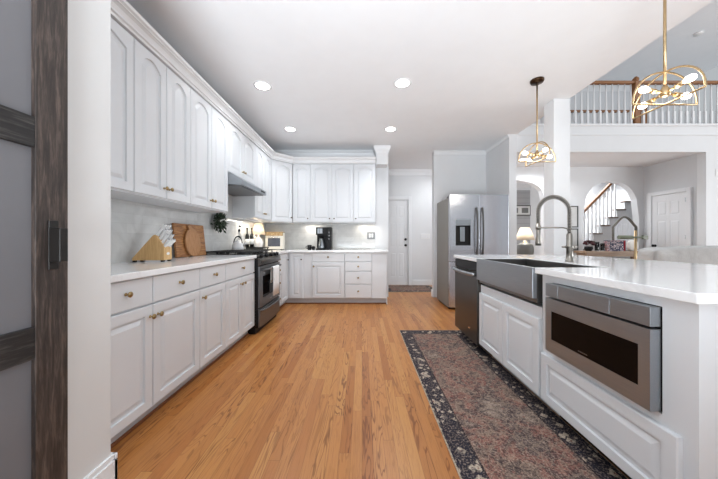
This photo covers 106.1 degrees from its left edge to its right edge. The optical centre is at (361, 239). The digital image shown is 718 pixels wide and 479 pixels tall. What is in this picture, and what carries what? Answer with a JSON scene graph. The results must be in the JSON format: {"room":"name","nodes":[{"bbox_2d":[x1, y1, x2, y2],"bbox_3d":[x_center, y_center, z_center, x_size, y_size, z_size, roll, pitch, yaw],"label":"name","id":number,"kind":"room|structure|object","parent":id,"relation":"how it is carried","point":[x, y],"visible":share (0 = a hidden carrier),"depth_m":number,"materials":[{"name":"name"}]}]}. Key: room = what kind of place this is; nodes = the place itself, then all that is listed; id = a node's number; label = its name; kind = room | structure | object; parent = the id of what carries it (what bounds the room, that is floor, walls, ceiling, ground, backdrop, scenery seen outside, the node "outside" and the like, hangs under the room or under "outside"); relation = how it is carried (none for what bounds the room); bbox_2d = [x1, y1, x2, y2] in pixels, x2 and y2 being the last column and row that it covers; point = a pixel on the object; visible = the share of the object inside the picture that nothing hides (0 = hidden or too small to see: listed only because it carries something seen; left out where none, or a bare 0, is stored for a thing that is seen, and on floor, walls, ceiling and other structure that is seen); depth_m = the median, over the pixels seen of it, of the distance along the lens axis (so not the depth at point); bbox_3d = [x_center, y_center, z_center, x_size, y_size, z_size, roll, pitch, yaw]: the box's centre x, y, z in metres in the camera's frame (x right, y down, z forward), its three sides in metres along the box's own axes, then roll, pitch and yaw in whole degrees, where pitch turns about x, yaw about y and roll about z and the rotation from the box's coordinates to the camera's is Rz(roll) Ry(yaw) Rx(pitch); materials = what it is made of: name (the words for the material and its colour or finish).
{"room":"kitchen","nodes":[
{"label":"kitchen","id":0,"kind":"room"},
{"bbox_2d":[68,0,110,478],"bbox_3d":[-1.538,-0.300,-0.650,0.843,2.770,3.700,0,0,0],"label":"wall","id":1,"kind":"structure","parent":0,"point":[89,21],"depth_m":1.11,"materials":[{"name":"paint"}]},
{"bbox_2d":[0,0,67,478],"bbox_3d":[-1.071,0.010,0.523,0.087,2.150,0.920,0,0,0],"label":"barn door","id":2,"kind":"structure","parent":1,"relation":"in","point":[33,33],"depth_m":0.89,"materials":[{"name":"brown wood"}]},
{"bbox_2d":[83,453,116,478],"bbox_3d":[-1.109,1.020,0.408,0.018,0.130,1.616,0,0,0],"label":"baseboard","id":3,"kind":"structure","parent":1,"relation":"attached to","point":[106,469],"depth_m":1.16,"materials":[{"name":"white wood"}]},
{"bbox_2d":[111,452,117,478],"bbox_3d":[-1.165,1.020,1.208,0.130,0.130,0.016,0,0,0],"label":"baseboard","id":4,"kind":"structure","parent":1,"relation":"attached to","point":[115,453],"depth_m":1.21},
{"bbox_2d":[111,18,133,193],"bbox_3d":[-1.654,-0.831,1.507,0.350,1.048,0.569,0,0,0],"label":"upper cabinet","id":5,"kind":"object","parent":1,"relation":"attached to","point":[122,42],"visible":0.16,"depth_m":1.71,"materials":[{"name":"white wood"}]},
{"bbox_2d":[111,303,385,448],"bbox_3d":[-0.444,1.076,2.916,1.748,0.018,3.388,0,0,0],"label":"trim","id":6,"kind":"structure","parent":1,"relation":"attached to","point":[147,416],"depth_m":1.95,"materials":[{"name":"white wood"}]},
{"bbox_2d":[111,285,629,478],"bbox_3d":[3.525,1.110,3.350,10.950,0.050,11.700,0,0,0],"label":"floor","id":7,"kind":"structure","parent":0,"point":[320,391],"depth_m":1.73,"materials":[{"name":"brown wood"}]},
{"bbox_2d":[111,276,156,443],"bbox_3d":[-1.519,0.647,1.408,0.638,0.876,0.372,0,0,0],"label":"base cabinet","id":8,"kind":"object","parent":7,"relation":"on","point":[131,308],"visible":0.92,"depth_m":1.44,"materials":[{"name":"paint"}]},
{"bbox_2d":[111,255,256,282],"bbox_3d":[-1.518,0.189,2.151,0.622,0.036,1.893,0,0,0],"label":"countertop","id":9,"kind":"structure","parent":8,"relation":"on","point":[123,271],"depth_m":1.89,"materials":[{"name":"white stone"}]},
{"bbox_2d":[132,224,175,261],"bbox_3d":[-1.652,0.021,2.161,0.275,0.300,0.110,0,0,-8],"label":"knife block","id":10,"kind":"object","parent":9,"relation":"on","point":[158,247],"visible":0.99,"depth_m":2.12,"materials":[{"name":"brown wood"}]},
{"bbox_2d":[172,223,205,257],"bbox_3d":[-1.799,0.003,2.830,0.056,0.334,0.490,0,0,0],"label":"cutting board","id":11,"kind":"object","parent":9,"relation":"on","point":[179,230],"visible":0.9,"depth_m":2.69,"materials":[{"name":"brown wood"}]},
{"bbox_2d":[184,225,200,255],"bbox_3d":[-1.772,0.009,2.825,0.051,0.324,0.246,0,0,0],"label":"cutting board","id":12,"kind":"object","parent":9,"relation":"on","point":[192,242],"visible":1,"depth_m":2.80,"materials":[{"name":"brown wood"}]},
{"bbox_2d":[140,268,198,419],"bbox_3d":[-1.519,0.647,1.823,0.638,0.876,0.459,0,0,0],"label":"base cabinet","id":13,"kind":"object","parent":7,"relation":"on","point":[175,295],"visible":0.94,"depth_m":1.77,"materials":[{"name":"paint"}]},
{"bbox_2d":[189,264,224,379],"bbox_3d":[-1.519,0.647,2.248,0.638,0.876,0.389,0,0,0],"label":"base cabinet","id":14,"kind":"object","parent":7,"relation":"on","point":[211,289],"visible":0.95,"depth_m":2.21,"materials":[{"name":"paint"}]},
{"bbox_2d":[217,259,253,357],"bbox_3d":[-1.519,0.647,2.771,0.638,0.876,0.658,0,0,0],"label":"base cabinet","id":15,"kind":"object","parent":7,"relation":"on","point":[239,275],"visible":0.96,"depth_m":2.71,"materials":[{"name":"paint"}]},
{"bbox_2d":[206,249,281,333],"bbox_3d":[-1.466,0.609,3.482,0.708,0.953,0.758,0,0,0],"label":"stove","id":16,"kind":"object","parent":7,"relation":"on","point":[266,305],"visible":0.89,"depth_m":3.24,"materials":[{"name":"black metal"}]},
{"bbox_2d":[232,236,246,249],"bbox_3d":[-1.653,0.038,3.614,0.178,0.187,0.156,0,0,36],"label":"kettle","id":17,"kind":"object","parent":16,"relation":"on","point":[237,245],"visible":1,"depth_m":3.57,"materials":[{"name":"silver metal"}]},
{"bbox_2d":[207,252,273,254],"bbox_3d":[-1.540,0.180,3.482,0.560,0.020,0.758,0,0,0],"label":"cooktop","id":18,"kind":"object","parent":16,"relation":"in","point":[217,253],"depth_m":3.17,"materials":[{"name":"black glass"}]},
{"bbox_2d":[271,265,278,295],"bbox_3d":[-1.124,0.515,3.508,0.051,0.369,0.251,0,0,0],"label":"dish towel","id":19,"kind":"object","parent":16,"relation":"hanging from","point":[275,271],"visible":0.98,"depth_m":3.46,"materials":[{"name":"white fabric"}]},
{"bbox_2d":[278,254,280,304],"bbox_3d":[-1.519,0.647,3.988,0.638,0.876,0.240,0,0,0],"label":"base cabinet","id":20,"kind":"object","parent":7,"relation":"on","point":[278,254],"visible":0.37,"depth_m":4.08,"materials":[{"name":"paint"}]},
{"bbox_2d":[280,252,312,305],"bbox_3d":[-1.335,0.647,4.607,0.990,0.876,0.995,0,0,0],"label":"base cabinet","id":21,"kind":"object","parent":7,"relation":"on","point":[296,267],"visible":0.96,"depth_m":4.54,"materials":[{"name":"paint"}]},
{"bbox_2d":[263,249,387,253],"bbox_3d":[-0.694,0.189,4.486,2.271,0.036,1.237,0,0,0],"label":"countertop","id":22,"kind":"structure","parent":21,"relation":"on","point":[282,251],"depth_m":4.50,"materials":[{"name":"white stone"}]},
{"bbox_2d":[238,226,241,240],"bbox_3d":[-1.842,-0.022,4.020,0.097,0.387,0.097,0,0,0],"label":"soap dispenser","id":23,"kind":"object","parent":22,"relation":"on","point":[239,230],"visible":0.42,"depth_m":4.00,"materials":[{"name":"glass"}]},
{"bbox_2d":[246,247,268,248],"bbox_3d":[-1.650,0.141,4.280,0.260,0.060,0.280,0,0,0],"label":"tray","id":24,"kind":"object","parent":22,"relation":"on","point":[246,247],"visible":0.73,"depth_m":4.14,"materials":[{"name":"metal"}]},
{"bbox_2d":[245,228,248,246],"bbox_3d":[-1.794,-0.040,4.220,0.062,0.302,0.062,0,0,0],"label":"bottle","id":25,"kind":"object","parent":24,"relation":"on","point":[247,234],"visible":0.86,"depth_m":4.20,"materials":[{"name":"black glass"}]},
{"bbox_2d":[250,228,253,246],"bbox_3d":[-1.743,-0.040,4.270,0.062,0.302,0.062,0,0,0],"label":"bottle","id":26,"kind":"object","parent":24,"relation":"on","point":[251,234],"visible":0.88,"depth_m":4.25,"materials":[{"name":"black glass"}]},
{"bbox_2d":[253,223,264,246],"bbox_3d":[-1.744,-0.057,4.550,0.224,0.455,0.224,0,0,0],"label":"table lamp","id":27,"kind":"object","parent":22,"relation":"on","point":[258,229],"visible":0.87,"depth_m":4.49,"materials":[{"name":"white ceramic"}]},
{"bbox_2d":[265,232,284,249],"bbox_3d":[-1.544,0.014,4.797,0.310,0.314,0.205,0,0,-4],"label":"countertop oven","id":28,"kind":"object","parent":22,"relation":"on","point":[273,240],"visible":0.91,"depth_m":4.72,"materials":[{"name":"beige metal"}]},
{"bbox_2d":[316,227,332,249],"bbox_3d":[-0.673,-0.026,4.819,0.270,0.395,0.242,0,0,0],"label":"coffee maker","id":29,"kind":"object","parent":22,"relation":"on","point":[324,234],"visible":0.98,"depth_m":4.72,"materials":[{"name":"black plastic"}]},
{"bbox_2d":[312,252,344,302],"bbox_3d":[-0.564,0.647,4.802,0.548,0.876,0.606,0,0,0],"label":"base cabinet","id":30,"kind":"object","parent":7,"relation":"on","point":[328,268],"visible":0.98,"depth_m":4.53,"materials":[{"name":"paint"}]},
{"bbox_2d":[345,252,371,302],"bbox_3d":[-0.061,0.647,4.802,0.455,0.876,0.606,0,0,0],"label":"base cabinet","id":31,"kind":"object","parent":7,"relation":"on","point":[358,265],"visible":0.98,"depth_m":4.53,"materials":[{"name":"paint"}]},
{"bbox_2d":[372,252,386,303],"bbox_3d":[0.296,0.647,4.827,0.257,0.876,0.557,0,0,0],"label":"end panel","id":32,"kind":"object","parent":7,"relation":"on","point":[379,259],"visible":0.84,"depth_m":4.55,"materials":[{"name":"paint"}]},
{"bbox_2d":[388,285,431,291],"bbox_3d":[1.050,1.081,6.020,1.100,0.008,0.800,0,0,0],"label":"rug","id":33,"kind":"object","parent":7,"relation":"on","point":[391,288],"visible":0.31,"depth_m":6.00,"materials":[{"name":"brown fabric"}]},
{"bbox_2d":[452,259,491,354],"bbox_3d":[1.351,0.651,2.832,0.655,0.868,0.600,0,0,0],"label":"dishwasher","id":34,"kind":"object","parent":7,"relation":"on","point":[467,286],"visible":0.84,"depth_m":2.76,"materials":[{"name":"grey metal"}]},
{"bbox_2d":[437,194,508,308],"bbox_3d":[1.812,0.190,4.486,0.920,1.790,0.768,0,0,0],"label":"refrigerator","id":35,"kind":"object","parent":7,"relation":"on","point":[467,224],"visible":0.77,"depth_m":4.17,"materials":[{"name":"silver metal"}]},
{"bbox_2d":[399,330,627,478],"bbox_3d":[0.825,1.081,1.980,0.760,0.007,2.500,0,0,0],"label":"runner rug","id":36,"kind":"object","parent":7,"relation":"on","point":[491,425],"visible":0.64,"depth_m":1.61,"materials":[{"name":"multicoloured fabric"}]},
{"bbox_2d":[479,285,559,415],"bbox_3d":[1.640,0.647,2.093,1.100,0.876,0.860,0,0,0],"label":"base cabinet","id":37,"kind":"object","parent":7,"relation":"on","point":[510,325],"visible":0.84,"depth_m":1.95,"materials":[{"name":"paint"}]},
{"bbox_2d":[544,99,569,254],"bbox_3d":[2.386,-0.300,3.310,0.236,2.770,0.220,0,0,0],"label":"column","id":38,"kind":"structure","parent":7,"relation":"on","point":[557,111],"depth_m":3.22,"materials":[{"name":"white paint"}]},
{"bbox_2d":[574,251,637,258],"bbox_3d":[5.450,0.662,5.920,1.360,0.845,0.340,0,0,0],"label":"console table","id":39,"kind":"object","parent":7,"relation":"on","point":[630,254],"visible":0.44,"depth_m":5.78,"materials":[{"name":"brown wood"}]},
{"bbox_2d":[584,246,592,250],"bbox_3d":[4.949,0.190,5.900,0.160,0.100,0.158,0,0,0],"label":"bowl","id":40,"kind":"object","parent":39,"relation":"on","point":[587,248],"depth_m":5.85,"materials":[{"name":"black ceramic"}]},
{"bbox_2d":[583,240,594,250],"bbox_3d":[4.951,0.122,5.900,0.209,0.237,0.193,0,0,0],"label":"flower vase","id":41,"kind":"object","parent":39,"relation":"on","point":[586,248],"visible":0.99,"depth_m":5.86,"materials":[{"name":"black plastic"}]},
{"bbox_2d":[594,242,599,250],"bbox_3d":[5.100,0.140,5.860,0.084,0.200,0.083,0,0,0],"label":"candle holder","id":42,"kind":"object","parent":39,"relation":"on","point":[597,244],"visible":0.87,"depth_m":5.83,"materials":[{"name":"clear glass"}]},
{"bbox_2d":[600,243,604,250],"bbox_3d":[5.220,0.155,5.860,0.084,0.170,0.083,0,0,0],"label":"candle holder","id":43,"kind":"object","parent":39,"relation":"on","point":[602,245],"visible":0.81,"depth_m":5.83,"materials":[{"name":"clear glass"}]},
{"bbox_2d":[603,240,623,250],"bbox_3d":[5.444,0.122,5.840,0.310,0.235,0.150,0,0,0],"label":"gift box","id":44,"kind":"object","parent":39,"relation":"on","point":[610,245],"visible":0.94,"depth_m":5.77,"materials":[{"name":"multicoloured paper"}]},
{"bbox_2d":[627,240,637,250],"bbox_3d":[5.878,0.120,5.870,0.200,0.236,0.120,0,0,0],"label":"cushion","id":45,"kind":"object","parent":39,"relation":"on","point":[630,244],"visible":0.73,"depth_m":5.83,"materials":[{"name":"fabric"}]},
{"bbox_2d":[583,183,632,250],"bbox_3d":[6.053,-0.362,7.215,2.625,2.895,0.970,0,0,0],"label":"staircase","id":46,"kind":"structure","parent":7,"relation":"on","point":[598,223],"depth_m":6.77,"materials":[{"name":"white wood"}]},
{"bbox_2d":[541,275,717,478],"bbox_3d":[1.630,0.647,1.275,1.120,0.876,0.770,0,0,0],"label":"base cabinet","id":47,"kind":"object","parent":7,"relation":"on","point":[680,441],"depth_m":1.07,"materials":[{"name":"white wood"}]},
{"bbox_2d":[454,255,717,303],"bbox_3d":[1.758,0.189,2.017,1.365,0.036,2.306,0,0,0],"label":"countertop","id":48,"kind":"structure","parent":47,"relation":"on","point":[694,283],"depth_m":1.38,"materials":[{"name":"white stone"}]},
{"bbox_2d":[477,259,592,302],"bbox_3d":[1.302,0.284,2.099,0.475,0.222,0.826,0,0,0],"label":"farmhouse sink","id":49,"kind":"object","parent":48,"relation":"in","point":[518,277],"visible":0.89,"depth_m":1.99,"materials":[{"name":"metal"}]},
{"bbox_2d":[535,195,576,261],"bbox_3d":[1.551,-0.095,2.160,0.328,0.532,0.060,0,0,0],"label":"faucet","id":50,"kind":"object","parent":48,"relation":"on","point":[569,246],"visible":1,"depth_m":2.15,"materials":[{"name":"metal"}]},
{"bbox_2d":[617,230,647,258],"bbox_3d":[5.501,0.445,5.500,0.580,1.280,0.260,0,0,0],"label":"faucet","id":51,"kind":"object","parent":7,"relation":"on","point":[635,236],"visible":0.46,"depth_m":5.47,"materials":[{"name":"gold metal"}]},
{"bbox_2d":[637,246,717,264],"bbox_3d":[5.250,0.584,4.219,2.328,1.003,0.902,0,0,0],"label":"sofa","id":52,"kind":"object","parent":7,"relation":"on","point":[685,254],"visible":0.26,"depth_m":3.79,"materials":[{"name":"white fabric"}]},
{"bbox_3d":[3.540,0.710,5.750,0.640,0.750,0.340,0,0,0],"label":"chest","id":53,"kind":"object","parent":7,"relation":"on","visible":0},
{"bbox_2d":[517,227,534,254],"bbox_3d":[3.470,0.035,5.750,0.380,0.600,0.380,0,0,0],"label":"table lamp","id":54,"kind":"object","parent":53,"relation":"on","point":[524,233],"visible":0.87,"depth_m":5.63,"materials":[{"name":"grey ceramic"}]},
{"bbox_2d":[388,175,431,279],"bbox_3d":[1.400,-0.300,6.560,2.400,2.770,0.120,0,0,0],"label":"wall","id":55,"kind":"structure","parent":0,"point":[419,187],"depth_m":6.50,"materials":[{"name":"paint"}]},
{"bbox_2d":[388,200,407,284],"bbox_3d":[0.860,0.060,6.498,0.500,2.050,0.103,0,0,0],"label":"door","id":56,"kind":"structure","parent":55,"relation":"in","point":[397,209],"depth_m":6.52,"materials":[{"name":"white wood"}]},
{"bbox_2d":[388,196,411,284],"bbox_3d":[0.858,0.020,6.490,0.675,2.130,0.020,0,0,0],"label":"trim","id":57,"kind":"structure","parent":55,"relation":"attached to","point":[409,198],"depth_m":6.48,"materials":[{"name":"white wood"}]},
{"bbox_2d":[388,169,431,174],"bbox_3d":[1.300,-1.620,6.465,2.200,0.130,0.070,0,0,0],"label":"trim","id":58,"kind":"structure","parent":55,"relation":"attached to","point":[390,171],"depth_m":6.47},
{"bbox_2d":[412,280,431,284],"bbox_3d":[1.855,1.020,6.492,1.290,0.130,0.015,0,0,0],"label":"baseboard","id":59,"kind":"structure","parent":55,"relation":"attached to","point":[414,282],"depth_m":6.49,"materials":[{"name":"white wood"}]},
{"bbox_2d":[421,234,429,238],"bbox_3d":[1.526,-0.084,6.495,0.192,0.096,0.010,0,0,0],"label":"switch plate","id":60,"kind":"object","parent":55,"relation":"attached to","point":[423,236],"visible":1,"depth_m":6.49,"materials":[{"name":"white plastic"}]},
{"bbox_2d":[126,0,712,168],"bbox_3d":[3.425,-1.925,3.225,10.750,0.500,11.450,0,0,0],"label":"ceiling","id":61,"kind":"structure","parent":0,"point":[331,67],"depth_m":2.53,"materials":[{"name":"paint"}]},
{"bbox_2d":[253,81,271,90],"bbox_3d":[-1.086,-1.682,2.950,0.190,0.006,0.190,0,0,0],"label":"recessed light","id":62,"kind":"object","parent":61,"relation":"in","point":[261,85],"visible":1,"depth_m":2.94,"materials":[{"name":"white plastic"}]},
{"bbox_2d":[255,82,269,89],"bbox_3d":[-1.086,-1.682,2.950,0.148,0.004,0.148,0,0,0],"label":"diffuser","id":63,"kind":"object","parent":62,"relation":"attached to","point":[259,85],"depth_m":2.94,"materials":[{"name":"white"}]},
{"bbox_2d":[284,126,296,131],"bbox_3d":[-1.090,-1.682,4.100,0.190,0.006,0.190,0,0,0],"label":"recessed light","id":64,"kind":"object","parent":61,"relation":"in","point":[288,128],"visible":1,"depth_m":4.11,"materials":[{"name":"white"}]},
{"bbox_2d":[384,126,396,131],"bbox_3d":[0.435,-1.682,4.100,0.190,0.006,0.190,0,0,0],"label":"recessed light","id":65,"kind":"object","parent":61,"relation":"in","point":[391,128],"visible":1,"depth_m":4.11,"materials":[{"name":"white"}]},
{"bbox_2d":[394,78,410,87],"bbox_3d":[0.435,-1.682,2.900,0.190,0.006,0.190,0,0,0],"label":"recessed light","id":66,"kind":"object","parent":61,"relation":"in","point":[401,82],"visible":1,"depth_m":2.90,"materials":[{"name":"white"}]},
{"bbox_2d":[396,80,408,86],"bbox_3d":[0.435,-1.682,2.900,0.148,0.004,0.148,0,0,0],"label":"diffuser","id":67,"kind":"object","parent":66,"relation":"attached to","point":[399,83],"depth_m":2.90,"materials":[{"name":"white"}]},
{"bbox_2d":[518,76,555,166],"bbox_3d":[1.845,-1.252,2.846,0.287,0.866,0.287,0,0,45],"label":"pendant light","id":68,"kind":"object","parent":61,"relation":"hanging from","point":[536,81],"visible":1,"depth_m":2.84,"materials":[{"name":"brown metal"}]},
{"bbox_2d":[632,0,706,119],"bbox_3d":[1.845,-1.252,1.645,0.287,0.866,0.287,0,0,45],"label":"pendant light","id":69,"kind":"object","parent":61,"relation":"hanging from","point":[665,91],"visible":1,"depth_m":1.64,"materials":[{"name":"gold metal"}]},
{"bbox_2d":[486,134,516,254],"bbox_3d":[2.410,-0.300,4.772,0.120,2.770,0.925,0,0,0],"label":"wall","id":70,"kind":"structure","parent":0,"point":[501,161],"depth_m":4.36,"materials":[{"name":"paint"}]},
{"bbox_2d":[486,134,508,152],"bbox_3d":[2.335,-1.660,4.713,0.030,0.050,0.805,0,0,0],"label":"trim","id":71,"kind":"structure","parent":70,"relation":"attached to","point":[503,139],"depth_m":4.64,"materials":[{"name":"white wood"}]},
{"bbox_2d":[293,126,717,296],"bbox_3d":[3.480,-0.545,5.170,10.640,3.260,0.140,0,0,0],"label":"wall","id":72,"kind":"structure","parent":0,"point":[705,147],"depth_m":5.10,"materials":[{"name":"white paint"}]},
{"bbox_2d":[252,159,295,223],"bbox_3d":[-1.527,-0.831,4.805,0.602,1.048,0.600,0,0,0],"label":"upper cabinet","id":73,"kind":"object","parent":72,"relation":"attached to","point":[281,172],"visible":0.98,"depth_m":4.65,"materials":[{"name":"white wood"}]},
{"bbox_2d":[111,0,375,163],"bbox_3d":[-0.650,-1.405,3.015,1.780,0.100,3.610,0,0,0],"label":"trim","id":74,"kind":"structure","parent":73,"relation":"attached to","point":[123,13],"depth_m":2.31,"materials":[{"name":"white wood"}]},
{"bbox_2d":[293,164,310,223],"bbox_3d":[-1.073,-0.831,4.931,0.310,1.048,0.346,0,0,0],"label":"upper cabinet","id":75,"kind":"object","parent":72,"relation":"attached to","point":[301,172],"visible":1,"depth_m":4.79,"materials":[{"name":"white wood"}]},
{"bbox_2d":[265,224,374,248],"bbox_3d":[-0.790,-0.082,5.110,2.080,0.506,0.010,0,0,0],"label":"backsplash","id":76,"kind":"structure","parent":72,"relation":"attached to","point":[297,236],"depth_m":5.11,"materials":[{"name":"tile"}]},
{"bbox_2d":[274,150,373,155],"bbox_3d":[-0.795,-1.635,5.080,2.090,0.100,0.070,0,0,0],"label":"trim","id":77,"kind":"structure","parent":72,"relation":"attached to","point":[286,152],"depth_m":5.08,"materials":[{"name":"white wood"}]},
{"bbox_2d":[310,164,353,223],"bbox_3d":[-0.533,-0.831,4.931,0.768,1.048,0.346,0,0,0],"label":"upper cabinet","id":78,"kind":"object","parent":72,"relation":"attached to","point":[331,185],"visible":1,"depth_m":4.79,"materials":[{"name":"white wood"}]},
{"bbox_2d":[354,164,374,223],"bbox_3d":[0.044,-0.831,4.931,0.386,1.048,0.346,0,0,0],"label":"upper cabinet","id":79,"kind":"object","parent":72,"relation":"attached to","point":[364,174],"visible":1,"depth_m":4.79,"materials":[{"name":"white wood"}]},
{"bbox_2d":[367,232,374,238],"bbox_3d":[0.170,-0.083,5.099,0.146,0.132,0.011,0,0,0],"label":"switch plate","id":80,"kind":"object","parent":72,"relation":"attached to","point":[370,235],"visible":1,"depth_m":5.10,"materials":[{"name":"plastic"}]},
{"bbox_2d":[373,145,390,167],"bbox_3d":[0.360,-1.525,4.963,0.304,0.320,0.305,0,0,0],"label":"trim","id":81,"kind":"structure","parent":72,"relation":"attached to","point":[381,152],"depth_m":4.86,"materials":[{"name":"white wood"}]},
{"bbox_2d":[434,150,485,154],"bbox_3d":[1.855,-1.650,5.090,0.990,0.070,0.050,0,0,0],"label":"trim","id":82,"kind":"structure","parent":72,"relation":"attached to","point":[436,152],"depth_m":5.09,"materials":[{"name":"white wood"}]},
{"bbox_2d":[517,123,717,134],"bbox_3d":[5.635,-2.083,5.085,6.330,0.215,0.030,0,0,0],"label":"trim","id":83,"kind":"structure","parent":72,"relation":"attached to","point":[533,124],"depth_m":5.07,"materials":[{"name":"white wood"}]},
{"bbox_2d":[538,76,717,122],"bbox_3d":[5.600,-2.650,5.160,6.000,0.945,0.110,0,0,0],"label":"balcony railing","id":84,"kind":"object","parent":72,"relation":"on","point":[635,81],"visible":0.56,"depth_m":5.15,"materials":[{"name":"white wood"}]},
{"bbox_2d":[517,190,529,243],"bbox_3d":[3.500,-0.295,7.500,2.400,2.760,0.100,0,0,0],"label":"wall","id":85,"kind":"structure","parent":0,"point":[523,196],"depth_m":7.45,"materials":[{"name":"grey paint"}]},
{"bbox_2d":[517,205,530,215],"bbox_3d":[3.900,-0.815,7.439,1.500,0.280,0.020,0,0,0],"label":"framed print","id":86,"kind":"object","parent":85,"relation":"attached to","point":[522,210],"visible":0.35,"depth_m":7.44,"materials":[{"name":"white paper"}]},
{"bbox_2d":[522,208,527,212],"bbox_3d":[4.490,-0.815,7.439,0.180,0.140,0.003,0,0,0],"label":"picture","id":87,"kind":"object","parent":86,"relation":"attached to","point":[524,210],"depth_m":7.44,"materials":[{"name":"grey paper"}]},
{"bbox_2d":[517,182,530,189],"bbox_3d":[3.555,-1.525,7.340,2.170,0.300,0.220,0,0,0],"label":"trim","id":88,"kind":"structure","parent":85,"relation":"attached to","point":[520,186],"depth_m":7.41,"materials":[{"name":"white paint"}]},
{"bbox_2d":[530,186,540,254],"bbox_3d":[4.670,-0.295,6.895,0.060,2.760,1.110,0,0,0],"label":"wall","id":89,"kind":"structure","parent":0,"point":[534,195],"depth_m":7.26,"materials":[{"name":"paint"}]},
{"bbox_2d":[517,167,643,254],"bbox_3d":[4.470,-0.295,6.270,4.000,2.760,0.140,0,0,0],"label":"wall","id":90,"kind":"structure","parent":0,"point":[582,179],"depth_m":6.20,"materials":[{"name":"paint"}]},
{"bbox_2d":[571,206,577,226],"bbox_3d":[4.760,-0.535,6.189,0.380,0.490,0.022,0,0,0],"label":"framed print","id":91,"kind":"object","parent":90,"relation":"attached to","point":[574,210],"visible":0.41,"depth_m":6.19},
{"bbox_2d":[571,229,577,249],"bbox_3d":[4.760,-0.015,6.189,0.380,0.490,0.022,0,0,0],"label":"framed print","id":92,"kind":"object","parent":90,"relation":"attached to","point":[574,231],"visible":0.41,"depth_m":6.19},
{"bbox_2d":[541,107,646,122],"bbox_3d":[4.905,-2.650,6.300,3.410,0.950,0.090,0,0,0],"label":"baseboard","id":93,"kind":"structure","parent":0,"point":[645,109],"depth_m":6.29,"materials":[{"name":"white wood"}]},
{"bbox_2d":[534,92,672,122],"bbox_3d":[5.400,-3.245,7.650,6.800,2.140,0.100,0,0,0],"label":"wall","id":94,"kind":"structure","parent":0,"point":[584,94],"depth_m":7.60,"materials":[{"name":"paint"}]},
{"bbox_2d":[580,85,675,91],"bbox_3d":[5.635,-4.245,7.550,6.330,0.140,0.100,0,0,0],"label":"trim","id":95,"kind":"structure","parent":94,"relation":"attached to","point":[590,87],"depth_m":7.56,"materials":[{"name":"white paint"}]},
{"bbox_2d":[585,183,629,258],"bbox_3d":[6.750,-0.295,7.800,4.100,2.760,0.100,0,0,0],"label":"wall","id":96,"kind":"structure","parent":0,"point":[598,188],"depth_m":7.75,"materials":[{"name":"white paint"}]},
{"bbox_2d":[596,0,717,80],"bbox_3d":[5.400,-4.365,5.450,6.800,0.100,4.500,0,0,0],"label":"ceiling","id":97,"kind":"structure","parent":0,"point":[701,51],"depth_m":6.28,"materials":[{"name":"paint"}]},
{"bbox_2d":[693,30,703,36],"bbox_3d":[7.020,-4.297,5.630,0.140,0.036,0.140,0,0,0],"label":"smoke detector","id":98,"kind":"object","parent":97,"relation":"attached to","point":[699,33],"visible":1,"depth_m":5.61,"materials":[{"name":"white plastic"}]},
{"bbox_2d":[644,154,696,247],"bbox_3d":[6.550,-0.295,5.723,0.100,2.760,0.962,0,0,-4],"label":"wall","id":99,"kind":"structure","parent":0,"point":[679,173],"depth_m":5.64,"materials":[{"name":"paint"}]},
{"bbox_2d":[651,192,685,246],"bbox_3d":[6.448,0.060,5.700,0.103,2.050,0.600,0,0,-4],"label":"door","id":100,"kind":"structure","parent":99,"relation":"in","point":[669,210],"depth_m":5.68,"materials":[{"name":"white wood"}]},
{"bbox_2d":[647,187,692,247],"bbox_3d":[6.474,0.020,5.699,0.055,2.130,0.760,0,0,-4],"label":"trim","id":101,"kind":"structure","parent":99,"relation":"attached to","point":[689,190],"depth_m":5.38,"materials":[{"name":"white wood"}]},
{"bbox_3d":[-1.900,-0.300,3.217,0.120,2.770,4.035,0,0,0],"label":"wall","id":102,"kind":"structure","parent":0,"visible":0},
{"bbox_2d":[111,38,189,204],"bbox_3d":[-1.654,-0.831,2.087,0.350,1.048,0.590,0,0,0],"label":"upper cabinet","id":103,"kind":"object","parent":102,"relation":"attached to","point":[161,98],"visible":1,"depth_m":2.03,"materials":[{"name":"white wood"}]},
{"bbox_2d":[111,194,264,262],"bbox_3d":[-1.835,-0.302,3.158,0.010,0.946,3.915,0,0,0],"label":"backsplash","id":104,"kind":"structure","parent":102,"relation":"attached to","point":[133,224],"depth_m":2.35,"materials":[{"name":"stone"}]},
{"bbox_2d":[156,88,227,212],"bbox_3d":[-1.654,-0.831,2.715,0.350,1.048,0.663,0,0,0],"label":"upper cabinet","id":105,"kind":"object","parent":102,"relation":"attached to","point":[208,128],"visible":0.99,"depth_m":2.64,"materials":[{"name":"white wood"}]},
{"bbox_2d":[210,213,228,232],"bbox_3d":[-1.763,-0.228,3.370,0.130,0.295,0.334,0,0,0],"label":"wreath","id":106,"kind":"object","parent":102,"relation":"attached to","point":[218,217],"visible":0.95,"depth_m":3.34,"materials":[{"name":"green plant"}]},
{"bbox_2d":[228,122,254,184],"bbox_3d":[-1.654,-1.061,3.429,0.350,0.588,0.762,0,0,0],"label":"upper cabinet","id":107,"kind":"object","parent":102,"relation":"attached to","point":[241,151],"visible":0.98,"depth_m":3.37,"materials":[{"name":"white wood"}]},
{"bbox_2d":[228,172,265,195],"bbox_3d":[-1.587,-0.690,3.429,0.481,0.150,0.757,0,0,0],"label":"range hood","id":108,"kind":"object","parent":107,"relation":"attached to","point":[237,186],"visible":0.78,"depth_m":3.29,"materials":[{"name":"metal"}]},
{"bbox_2d":[232,146,270,220],"bbox_3d":[-1.654,-0.835,4.157,0.350,1.040,0.694,0,0,0],"label":"upper cabinet","id":109,"kind":"object","parent":102,"relation":"attached to","point":[258,208],"visible":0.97,"depth_m":3.97,"materials":[{"name":"white wood"}]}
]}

